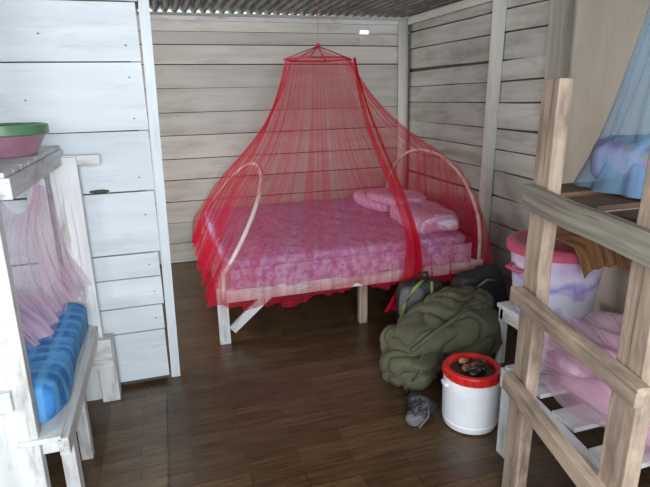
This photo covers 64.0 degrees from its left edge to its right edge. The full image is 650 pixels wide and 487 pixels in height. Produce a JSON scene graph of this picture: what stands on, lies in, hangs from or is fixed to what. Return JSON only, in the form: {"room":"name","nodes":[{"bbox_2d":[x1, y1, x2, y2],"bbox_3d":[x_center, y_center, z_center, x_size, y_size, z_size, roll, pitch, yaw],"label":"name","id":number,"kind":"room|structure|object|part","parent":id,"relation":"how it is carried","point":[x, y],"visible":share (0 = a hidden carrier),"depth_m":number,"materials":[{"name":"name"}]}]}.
{"room":"traditional dwelling","nodes":[
{"label":"traditional dwelling","id":0,"kind":"room"},
{"bbox_2d":[0,0,168,384],"bbox_3d":[-1.926,-0.218,2.473,2.157,2.330,0.040,-6,17,-16],"label":"wall partition","id":1,"kind":"structure","parent":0,"point":[66,65],"depth_m":2.62,"materials":[{"name":"white wood"}]},
{"bbox_2d":[138,0,179,376],"bbox_3d":[-0.897,-0.327,2.816,0.095,2.311,0.060,-6,17,-16],"label":"trim","id":2,"kind":"structure","parent":1,"relation":"attached to","point":[144,12],"depth_m":2.78,"materials":[{"name":"white wood"}]},
{"bbox_2d":[131,11,409,263],"bbox_3d":[-1.373,-0.940,4.952,4.752,2.330,0.047,-6,17,-16],"label":"wall","id":3,"kind":"structure","parent":0,"point":[228,98],"depth_m":5.12,"materials":[{"name":"grey wood"}]},
{"bbox_2d":[136,14,407,188],"bbox_3d":[-1.371,-0.902,4.870,4.700,2.303,0.120,-6,17,-16],"label":"trim","id":4,"kind":"structure","parent":3,"relation":"attached to","point":[403,24],"depth_m":5.21,"materials":[{"name":"grey wood"}]},
{"bbox_2d":[124,0,461,17],"bbox_3d":[-0.427,-1.212,1.643,4.950,0.100,6.700,-6,17,-16],"label":"ceiling","id":5,"kind":"structure","parent":0,"point":[359,8],"depth_m":4.54,"materials":[{"name":"grey metal"}]},
{"bbox_2d":[191,43,484,311],"bbox_3d":[-0.046,-0.809,4.186,2.115,2.210,1.942,-6,17,-16],"label":"net","id":6,"kind":"object","parent":5,"relation":"hanging from","point":[414,258],"visible":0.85,"depth_m":3.75,"materials":[{"name":"fabric"}]},
{"bbox_2d":[45,260,649,486],"bbox_3d":[-0.372,1.046,2.294,4.870,0.060,6.700,-6,17,-16],"label":"floor","id":7,"kind":"structure","parent":0,"point":[299,396],"depth_m":2.74,"materials":[{"name":"brown wood"}]},
{"bbox_2d":[0,145,121,486],"bbox_3d":[-1.495,-0.035,2.042,1.100,2.202,1.086,-6,17,-16],"label":"bunk bed","id":8,"kind":"object","parent":7,"relation":"on","point":[55,353],"visible":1,"depth_m":2.10,"materials":[{"name":"white wood"}]},
{"bbox_2d":[0,122,48,157],"bbox_3d":[-1.304,-0.416,2.094,0.356,0.122,0.356,-6,17,-16],"label":"basin","id":9,"kind":"object","parent":8,"relation":"on","point":[21,139],"visible":1,"depth_m":2.02,"materials":[{"name":"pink plastic"}]},
{"bbox_2d":[0,182,88,347],"bbox_3d":[-1.411,0.088,2.134,0.688,0.671,0.839,-6,17,-16],"label":"drape","id":10,"kind":"object","parent":8,"relation":"hanging from","point":[43,326],"depth_m":2.48,"materials":[{"name":"pink fabric"}]},
{"bbox_3d":[-1.504,0.507,2.187,0.868,0.198,0.907,-6,17,-16],"label":"blue mattress","id":11,"kind":"part","parent":8,"relation":"part of","materials":[{"name":"fabric"}]},
{"bbox_2d":[99,394,168,486],"bbox_3d":[-0.709,1.128,1.892,0.285,0.007,2.120,-6,17,-16],"label":"lino offcut","id":12,"kind":"object","parent":7,"relation":"on","point":[136,447],"visible":1,"depth_m":2.48,"materials":[{"name":"brown laminate"}]},
{"bbox_2d":[201,187,482,344],"bbox_3d":[-0.011,-0.013,4.420,1.975,0.790,1.751,-6,17,-16],"label":"double bed","id":13,"kind":"object","parent":7,"relation":"on","point":[309,246],"visible":0.91,"depth_m":3.77,"materials":[{"name":"fabric"}]},
{"bbox_3d":[-0.025,-0.103,4.396,1.832,0.228,1.701,-6,17,-16],"label":"mattress","id":14,"kind":"part","parent":13,"relation":"part of","materials":[{"name":"pink fabric"}]},
{"bbox_2d":[353,188,389,212],"bbox_3d":[0.536,-0.405,4.862,0.402,0.166,0.660,-8,17,-23],"label":"pillow","id":15,"kind":"object","parent":13,"relation":"on","point":[369,203],"depth_m":4.71,"materials":[{"name":"fabric"}]},
{"bbox_2d":[367,187,426,205],"bbox_3d":[0.618,-0.405,4.524,0.370,0.120,0.543,-11,19,-31],"label":"pillow","id":16,"kind":"object","parent":13,"relation":"on","point":[376,197],"depth_m":4.42,"materials":[{"name":"fabric"}]},
{"bbox_2d":[390,200,459,232],"bbox_3d":[0.779,-0.219,4.172,0.440,0.184,0.734,-6,17,-16],"label":"pillow","id":17,"kind":"object","parent":13,"relation":"on","point":[429,216],"depth_m":3.90,"materials":[{"name":"fabric"}]},
{"bbox_2d":[396,271,442,321],"bbox_3d":[0.646,0.404,3.516,0.334,0.452,0.200,-3,16,-8],"label":"backpack","id":18,"kind":"object","parent":7,"relation":"on","point":[410,292],"visible":0.46,"depth_m":3.43,"materials":[{"name":"black fabric"}]},
{"bbox_2d":[405,391,436,428],"bbox_3d":[0.475,0.836,2.649,0.150,0.108,0.203,9,19,31],"label":"shoe","id":19,"kind":"object","parent":7,"relation":"on","point":[421,407],"visible":1,"depth_m":2.63,"materials":[{"name":"black fabric"}]},
{"bbox_2d":[379,285,501,392],"bbox_3d":[0.695,0.524,3.146,0.935,0.424,0.478,-12,19,-32],"label":"duffel bag","id":20,"kind":"object","parent":7,"relation":"on","point":[449,321],"visible":0.97,"depth_m":3.01,"materials":[{"name":"green fabric"}]},
{"bbox_2d":[441,352,501,434],"bbox_3d":[0.722,0.728,2.581,0.297,0.343,0.290,-6,17,-16],"label":"bucket","id":21,"kind":"object","parent":7,"relation":"on","point":[471,390],"visible":0.94,"depth_m":2.49,"materials":[{"name":"white plastic"}]},
{"bbox_2d":[449,264,507,311],"bbox_3d":[1.094,0.367,3.672,0.473,0.420,0.272,-6,17,-16],"label":"sack","id":22,"kind":"object","parent":7,"relation":"on","point":[488,277],"visible":0.48,"depth_m":3.60,"materials":[{"name":"black fabric"}]},
{"bbox_2d":[495,301,617,374],"bbox_3d":[1.317,0.571,3.023,0.460,0.385,0.440,-6,17,-16],"label":"table","id":23,"kind":"object","parent":7,"relation":"on","point":[508,314],"visible":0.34,"depth_m":3.01,"materials":[{"name":"white wood"}]},
{"bbox_2d":[505,230,603,324],"bbox_3d":[1.287,0.180,2.915,0.534,0.425,0.534,6,17,23],"label":"tub","id":24,"kind":"object","parent":23,"relation":"on","point":[570,294],"visible":0.37,"depth_m":2.73,"materials":[{"name":"white plastic"}]},
{"bbox_2d":[526,225,630,278],"bbox_3d":[1.411,0.044,2.803,0.450,0.268,0.454,-6,17,-16],"label":"cloth","id":25,"kind":"object","parent":24,"relation":"on","point":[591,255],"visible":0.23,"depth_m":2.58,"materials":[{"name":"fabric"}]},
{"bbox_2d":[496,78,649,486],"bbox_3d":[1.452,0.065,1.271,1.446,2.322,2.045,-6,17,-16],"label":"bunk bed","id":26,"kind":"object","parent":7,"relation":"on","point":[610,372],"visible":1,"depth_m":1.72,"materials":[{"name":"brown wood"}]},
{"bbox_3d":[1.626,0.679,1.479,0.946,0.151,1.884,-6,17,-16],"label":"mattress","id":27,"kind":"part","parent":26,"relation":"part of","materials":[{"name":"pink fabric"}]},
{"bbox_2d":[591,134,649,181],"bbox_3d":[1.175,-0.283,1.786,0.485,0.185,0.357,-6,17,-16],"label":"pillow","id":28,"kind":"object","parent":26,"relation":"on","point":[614,158],"depth_m":1.71,"materials":[{"name":"blue fabric"}]},
{"bbox_3d":[1.635,-0.051,1.189,0.963,0.086,1.641,-6,17,-16],"label":"mattress","id":29,"kind":"part","parent":26,"relation":"part of","materials":[{"name":"blue fabric"}]},
{"bbox_2d":[405,0,649,332],"bbox_3d":[1.855,-0.329,2.575,0.046,2.340,6.600,-6,17,-16],"label":"wall","id":30,"kind":"structure","parent":0,"point":[609,66],"depth_m":3.86,"materials":[{"name":"brown wood"}]},
{"bbox_2d":[407,0,573,264],"bbox_3d":[1.188,-0.839,4.455,0.070,2.313,2.285,-6,17,-16],"label":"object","id":31,"kind":"structure","parent":30,"relation":"attached to","point":[561,11],"depth_m":3.93,"materials":[{"name":"grey wood"}]}
]}

